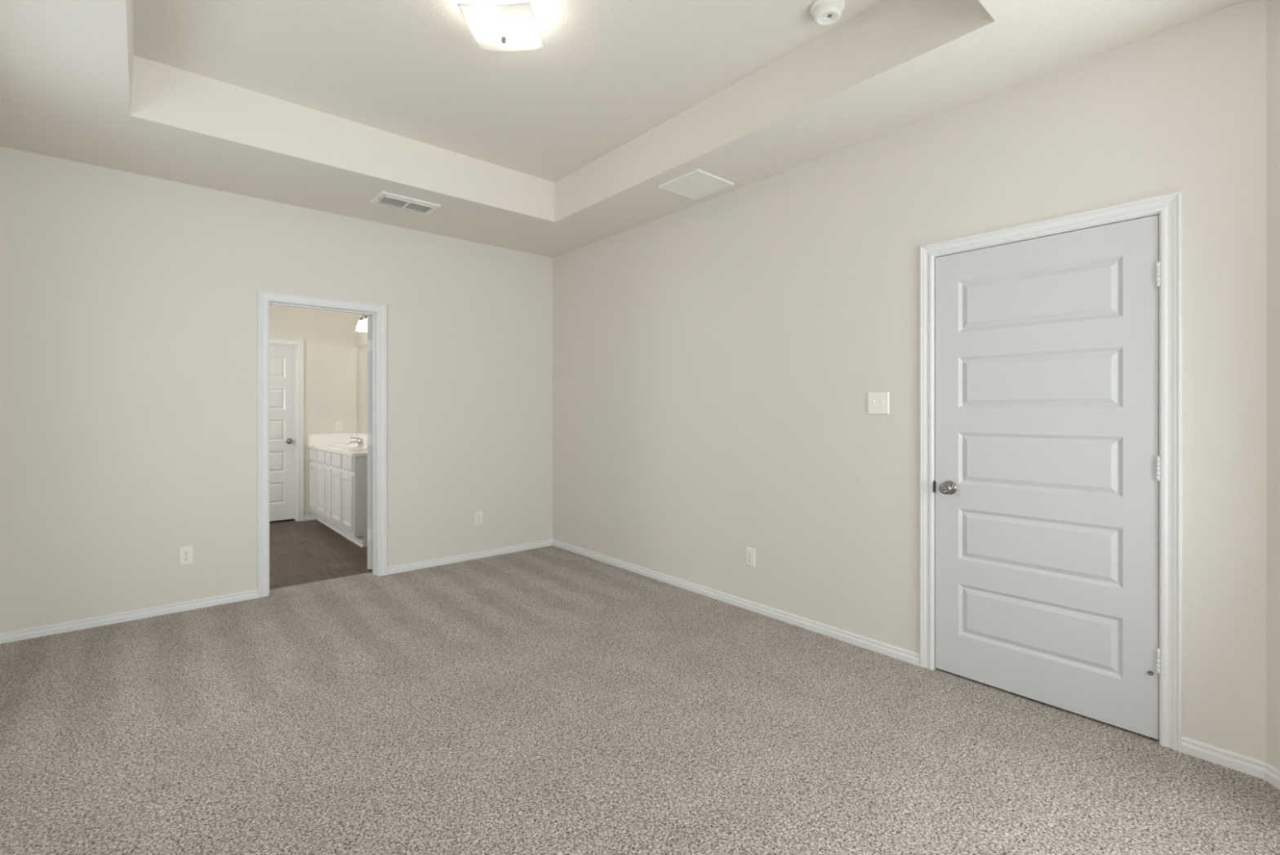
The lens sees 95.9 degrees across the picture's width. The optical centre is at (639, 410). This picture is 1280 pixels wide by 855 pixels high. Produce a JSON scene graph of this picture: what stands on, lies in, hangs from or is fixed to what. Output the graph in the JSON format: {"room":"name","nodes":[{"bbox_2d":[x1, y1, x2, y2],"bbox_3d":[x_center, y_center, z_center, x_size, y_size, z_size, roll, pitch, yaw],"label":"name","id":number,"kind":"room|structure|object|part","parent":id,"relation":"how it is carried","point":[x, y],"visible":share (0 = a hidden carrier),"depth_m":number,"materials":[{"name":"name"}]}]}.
{"room":"empty bedroom","nodes":[
{"label":"empty bedroom","id":0,"kind":"room"},
{"bbox_2d":[0,146,552,632],"bbox_3d":[-2.182,-0.086,4.433,3.705,2.740,0.130,0,0,-41],"label":"wall","id":1,"kind":"structure","parent":0,"point":[129,301],"depth_m":3.75,"materials":[{"name":"white paint"}]},
{"bbox_2d":[178,545,193,565],"bbox_3d":[-2.916,0.934,3.707,0.073,0.118,0.008,0,0,-41],"label":"wall outlet","id":2,"kind":"object","parent":1,"relation":"attached to","point":[186,553],"visible":1,"depth_m":3.70,"materials":[{"name":"white plastic"}]},
{"bbox_2d":[182,555,189,560],"bbox_3d":[-2.914,0.954,3.705,0.034,0.029,0.003,0,0,-41],"label":"receptacle","id":3,"kind":"object","parent":2,"relation":"attached to","point":[184,557],"depth_m":3.70,"materials":[{"name":"grey plastic"}]},
{"bbox_2d":[182,550,189,555],"bbox_3d":[-2.914,0.914,3.705,0.034,0.029,0.003,0,0,-41],"label":"receptacle","id":4,"kind":"object","parent":2,"relation":"attached to","point":[184,552],"depth_m":3.70,"materials":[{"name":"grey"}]},
{"bbox_2d":[257,289,386,597],"bbox_3d":[-2.344,0.235,4.282,0.846,2.118,0.146,0,0,-41],"label":"trim","id":5,"kind":"structure","parent":1,"relation":"attached to","point":[378,311],"depth_m":4.29,"materials":[{"name":"white wood"}]},
{"bbox_3d":[-2.599,0.235,3.976,0.060,2.118,0.016,0,0,-41],"label":"casing","id":6,"kind":"part","parent":5,"relation":"part of","materials":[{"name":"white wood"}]},
{"bbox_3d":[-2.302,-0.794,4.233,0.846,0.060,0.016,0,0,-41],"label":"head casing","id":7,"kind":"part","parent":5,"relation":"part of","materials":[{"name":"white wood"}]},
{"bbox_3d":[-2.005,0.235,4.490,0.060,2.118,0.016,0,0,-41],"label":"casing","id":8,"kind":"part","parent":5,"relation":"part of","materials":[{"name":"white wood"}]},
{"bbox_2d":[367,315,372,568],"bbox_3d":[-2.232,0.255,4.923,0.167,2.015,0.716,0,0,-14],"label":"door","id":9,"kind":"structure","parent":1,"relation":"in","point":[369,317],"depth_m":4.58,"materials":[{"name":"white wood"}]},
{"bbox_2d":[475,511,482,524],"bbox_3d":[-1.401,0.936,5.016,0.073,0.118,0.008,0,0,-41],"label":"wall outlet","id":10,"kind":"object","parent":1,"relation":"attached to","point":[478,514],"visible":1,"depth_m":5.01,"materials":[{"name":"white plastic"}]},
{"bbox_2d":[269,304,358,515],"bbox_3d":[-4.493,-0.086,6.371,2.739,2.740,0.125,0,0,-41],"label":"wall","id":11,"kind":"structure","parent":0,"point":[331,338],"depth_m":6.90,"materials":[{"name":"white paint"}]},
{"bbox_2d":[269,345,294,520],"bbox_3d":[-4.312,0.259,6.541,0.709,2.027,0.101,0,0,-41],"label":"door","id":12,"kind":"structure","parent":11,"relation":"in","point":[282,358],"depth_m":6.70,"materials":[{"name":"white wood"}]},
{"bbox_3d":[-4.078,0.359,6.720,0.067,0.067,0.066,0,0,-41],"label":"knob","id":13,"kind":"part","parent":12,"relation":"part of","materials":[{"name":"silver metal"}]},
{"bbox_2d":[269,337,303,520],"bbox_3d":[-4.301,0.239,6.527,0.846,2.126,0.141,0,0,-41],"label":"trim","id":14,"kind":"structure","parent":11,"relation":"attached to","point":[298,344],"depth_m":6.74,"materials":[{"name":"white wood"}]},
{"bbox_3d":[-4.260,-0.794,6.480,0.846,0.060,0.016,0,0,-41],"label":"head casing","id":15,"kind":"part","parent":14,"relation":"part of","materials":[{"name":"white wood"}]},
{"bbox_3d":[-3.962,0.239,6.736,0.060,2.126,0.016,0,0,-41],"label":"casing","id":16,"kind":"part","parent":14,"relation":"part of","materials":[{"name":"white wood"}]},
{"bbox_2d":[303,514,317,520],"bbox_3d":[-3.886,1.270,6.804,0.144,0.068,0.014,0,0,-41],"label":"baseboard","id":17,"kind":"structure","parent":11,"relation":"attached to","point":[313,517],"depth_m":6.80,"materials":[{"name":"white wood"}]},
{"bbox_2d":[335,421,342,431],"bbox_3d":[-3.660,0.194,7.002,0.073,0.118,0.008,0,0,-41],"label":"wall outlet","id":18,"kind":"object","parent":11,"relation":"attached to","point":[338,424],"visible":1,"depth_m":7.00,"materials":[{"name":"white plastic"}]},
{"bbox_2d":[269,518,372,589],"bbox_3d":[-3.817,1.313,5.511,2.639,0.042,3.900,0,0,-41],"label":"floor","id":19,"kind":"structure","parent":0,"point":[308,551],"depth_m":5.16,"materials":[{"name":"brown wood"}]},
{"bbox_2d":[309,447,367,546],"bbox_3d":[-3.088,0.860,6.267,0.543,0.864,1.864,0,0,-41],"label":"vanity cabinet","id":20,"kind":"object","parent":19,"relation":"on","point":[338,482],"visible":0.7,"depth_m":5.74,"materials":[{"name":"white wood"}]},
{"bbox_3d":[-3.770,0.509,6.655,0.018,0.134,0.340,0,0,-41],"label":"drawer","id":21,"kind":"part","parent":20,"relation":"part of","materials":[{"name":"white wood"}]},
{"bbox_3d":[-3.770,0.876,6.655,0.018,0.532,0.340,0,0,-41],"label":"cabinet door","id":22,"kind":"part","parent":20,"relation":"part of","materials":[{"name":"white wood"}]},
{"bbox_3d":[-3.512,0.509,6.357,0.018,0.134,0.350,0,0,-41],"label":"drawer","id":23,"kind":"part","parent":20,"relation":"part of","materials":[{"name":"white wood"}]},
{"bbox_3d":[-3.512,0.876,6.357,0.018,0.532,0.350,0,0,-41],"label":"cabinet door","id":24,"kind":"part","parent":20,"relation":"part of","materials":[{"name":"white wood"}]},
{"bbox_3d":[-3.296,0.509,6.107,0.018,0.134,0.210,0,0,-41],"label":"drawer","id":25,"kind":"part","parent":20,"relation":"part of","materials":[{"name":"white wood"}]},
{"bbox_3d":[-3.296,0.876,6.107,0.018,0.532,0.210,0,0,-41],"label":"cabinet door","id":26,"kind":"part","parent":20,"relation":"part of","materials":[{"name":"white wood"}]},
{"bbox_3d":[-3.077,0.509,5.853,0.018,0.134,0.360,0,0,-41],"label":"drawer","id":27,"kind":"part","parent":20,"relation":"part of","materials":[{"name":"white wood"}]},
{"bbox_3d":[-3.077,0.876,5.853,0.018,0.532,0.360,0,0,-41],"label":"cabinet door","id":28,"kind":"part","parent":20,"relation":"part of","materials":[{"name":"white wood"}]},
{"bbox_2d":[307,433,367,456],"bbox_3d":[-3.085,0.406,6.258,0.553,0.244,1.886,0,0,-41],"label":"countertop","id":29,"kind":"structure","parent":20,"relation":"on","point":[339,443],"depth_m":6.79,"materials":[{"name":"white stone"}]},
{"bbox_2d":[327,444,358,446],"bbox_3d":[-3.404,0.465,6.595,0.330,0.126,0.430,0,0,-41],"label":"sink","id":30,"kind":"object","parent":29,"relation":"in","point":[336,445],"depth_m":6.77,"materials":[{"name":"white ceramic"}]},
{"bbox_2d":[348,436,364,444],"bbox_3d":[-3.290,0.354,6.716,0.160,0.095,0.131,0,0,-14],"label":"faucet","id":31,"kind":"object","parent":29,"relation":"on","point":[360,442],"visible":1,"depth_m":6.69,"materials":[{"name":"silver metal"}]},
{"bbox_3d":[-3.305,0.372,6.681,0.125,0.039,0.028,0,0,-41],"label":"spout","id":32,"kind":"part","parent":31,"relation":"part of","materials":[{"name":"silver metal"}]},
{"bbox_2d":[348,448,367,451],"bbox_3d":[-2.790,0.465,5.883,0.330,0.126,0.430,0,0,-41],"label":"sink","id":33,"kind":"object","parent":29,"relation":"in","point":[357,449],"depth_m":6.01,"materials":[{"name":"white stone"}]},
{"bbox_3d":[-3.227,1.283,6.147,0.013,0.018,1.864,0,0,-41],"label":"shoe moulding","id":34,"kind":"part","parent":20,"relation":"part of","materials":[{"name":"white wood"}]},
{"bbox_3d":[-2.814,0.509,5.549,0.018,0.134,0.345,0,0,-41],"label":"drawer","id":35,"kind":"part","parent":20,"relation":"part of","materials":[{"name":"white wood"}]},
{"bbox_3d":[-2.814,0.876,5.549,0.018,0.532,0.345,0,0,-41],"label":"cabinet door","id":36,"kind":"part","parent":20,"relation":"part of","materials":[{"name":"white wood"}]},
{"bbox_2d":[358,313,368,434],"bbox_3d":[-2.522,-0.082,6.108,0.100,2.748,2.850,0,0,-41],"label":"wall","id":37,"kind":"structure","parent":0,"point":[362,336],"depth_m":7.04,"materials":[{"name":"white paint"}]},
{"bbox_2d":[358,343,367,434],"bbox_3d":[-2.889,-0.254,6.450,0.005,1.069,1.836,0,0,-41],"label":"mirror","id":38,"kind":"object","parent":37,"relation":"attached to","point":[362,349],"visible":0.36,"depth_m":6.99,"materials":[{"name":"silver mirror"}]},
{"bbox_2d":[355,314,372,332],"bbox_3d":[-3.063,-1.010,6.520,0.177,0.201,0.560,0,0,-41],"label":"vanity light","id":39,"kind":"object","parent":37,"relation":"attached to","point":[362,326],"visible":0.45,"depth_m":6.53,"materials":[{"name":"white glass"}]},
{"bbox_3d":[-3.196,-0.969,6.636,0.128,0.118,0.128,0,0,-41],"label":"lamp shade","id":40,"kind":"part","parent":39,"relation":"part of","materials":[{"name":"white glass"}]},
{"bbox_3d":[-3.081,-0.969,6.504,0.128,0.118,0.128,0,0,-41],"label":"lamp shade","id":41,"kind":"part","parent":39,"relation":"part of","materials":[{"name":"white glass"}]},
{"bbox_2d":[0,0,1246,257],"bbox_3d":[0.067,-1.608,1.731,3.575,0.304,6.900,0,0,-41],"label":"ceiling","id":42,"kind":"structure","parent":0,"point":[330,106],"depth_m":2.95,"materials":[{"name":"white paint"}]},
{"bbox_2d":[369,191,441,215],"bbox_3d":[-1.645,-1.446,4.055,0.404,0.019,0.256,0,0,-41],"label":"ceiling vent","id":43,"kind":"object","parent":42,"relation":"in","point":[384,198],"visible":1,"depth_m":4.03,"materials":[{"name":"white metal"}]},
{"bbox_2d":[457,0,545,51],"bbox_3d":[-0.587,-1.670,2.485,0.302,0.178,0.302,0,0,2],"label":"ceiling light","id":44,"kind":"object","parent":42,"relation":"attached to","point":[494,25],"visible":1,"depth_m":2.44,"materials":[{"name":"white glass"}]},
{"bbox_2d":[657,168,734,199],"bbox_3d":[0.361,-1.449,3.724,0.344,0.012,0.358,0,0,-41],"label":"ceiling vent","id":45,"kind":"object","parent":42,"relation":"in","point":[696,184],"visible":1,"depth_m":3.70,"materials":[{"name":"white metal"}]},
{"bbox_2d":[811,0,844,26],"bbox_3d":[0.817,-1.731,2.508,0.140,0.057,0.140,0,0,-2],"label":"smoke detector","id":46,"kind":"object","parent":42,"relation":"attached to","point":[825,12],"visible":1,"depth_m":2.48,"materials":[{"name":"white plastic"}]},
{"bbox_2d":[0,545,1279,854],"bbox_3d":[0.322,1.284,2.049,4.375,0.001,7.048,0,0,-41],"label":"floor","id":47,"kind":"structure","parent":0,"point":[550,700],"depth_m":2.22,"materials":[{"name":"carpet"}]},
{"bbox_2d":[552,0,1266,761],"bbox_3d":[0.741,-0.086,3.785,0.130,2.740,4.672,0,0,-41],"label":"wall","id":48,"kind":"structure","parent":0,"point":[717,361],"depth_m":3.10,"materials":[{"name":"white paint"}]},
{"bbox_2d":[746,546,755,566],"bbox_3d":[0.710,0.943,3.715,0.008,0.118,0.073,0,0,-41],"label":"wall outlet","id":49,"kind":"object","parent":48,"relation":"attached to","point":[750,552],"visible":1,"depth_m":3.71,"materials":[{"name":"white plastic"}]},
{"bbox_2d":[867,391,888,414],"bbox_3d":[1.263,-0.038,3.067,0.017,0.120,0.118,0,0,-41],"label":"light switch","id":50,"kind":"object","parent":48,"relation":"attached to","point":[877,402],"visible":1,"depth_m":3.07,"materials":[{"name":"white plastic"}]},
{"bbox_2d":[933,214,1159,739],"bbox_3d":[1.721,0.259,2.532,0.101,2.027,0.844,0,0,-41],"label":"door","id":51,"kind":"structure","parent":48,"relation":"in","point":[1046,486],"depth_m":2.48,"materials":[{"name":"white wood"}]},
{"bbox_3d":[1.460,0.378,2.857,0.009,0.057,0.010,0,0,-41],"label":"strike plate","id":52,"kind":"part","parent":51,"relation":"part of","materials":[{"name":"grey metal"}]},
{"bbox_3d":[1.480,0.375,2.784,0.066,0.067,0.067,0,0,-41],"label":"knob","id":53,"kind":"part","parent":51,"relation":"part of","materials":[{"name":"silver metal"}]},
{"bbox_2d":[920,191,1182,751],"bbox_3d":[1.773,0.235,2.578,0.146,2.118,0.965,0,0,-41],"label":"trim","id":54,"kind":"structure","parent":48,"relation":"attached to","point":[1168,206],"depth_m":2.22,"materials":[{"name":"white wood"}]},
{"bbox_3d":[1.428,0.235,2.878,0.016,2.118,0.060,0,0,-41],"label":"casing","id":55,"kind":"part","parent":54,"relation":"part of","materials":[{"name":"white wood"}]},
{"bbox_3d":[1.724,-0.794,2.536,0.016,0.060,0.965,0,0,-41],"label":"head casing","id":56,"kind":"part","parent":54,"relation":"part of","materials":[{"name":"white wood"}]},
{"bbox_3d":[2.019,0.235,2.193,0.016,2.118,0.060,0,0,-41],"label":"casing","id":57,"kind":"part","parent":54,"relation":"part of","materials":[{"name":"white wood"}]},
{"bbox_2d":[1266,0,1279,769],"bbox_3d":[2.193,-0.086,1.210,0.130,2.740,1.600,0,0,4],"label":"wall","id":58,"kind":"structure","parent":0,"point":[1273,6],"depth_m":1.99,"materials":[{"name":"white paint"}]},
{"bbox_2d":[0,538,1279,789],"bbox_3d":[0.067,1.262,1.731,3.575,0.068,6.900,0,0,-41],"label":"baseboard","id":59,"kind":"structure","parent":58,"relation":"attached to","point":[902,654],"depth_m":3.49,"materials":[{"name":"white wood"}]}
]}

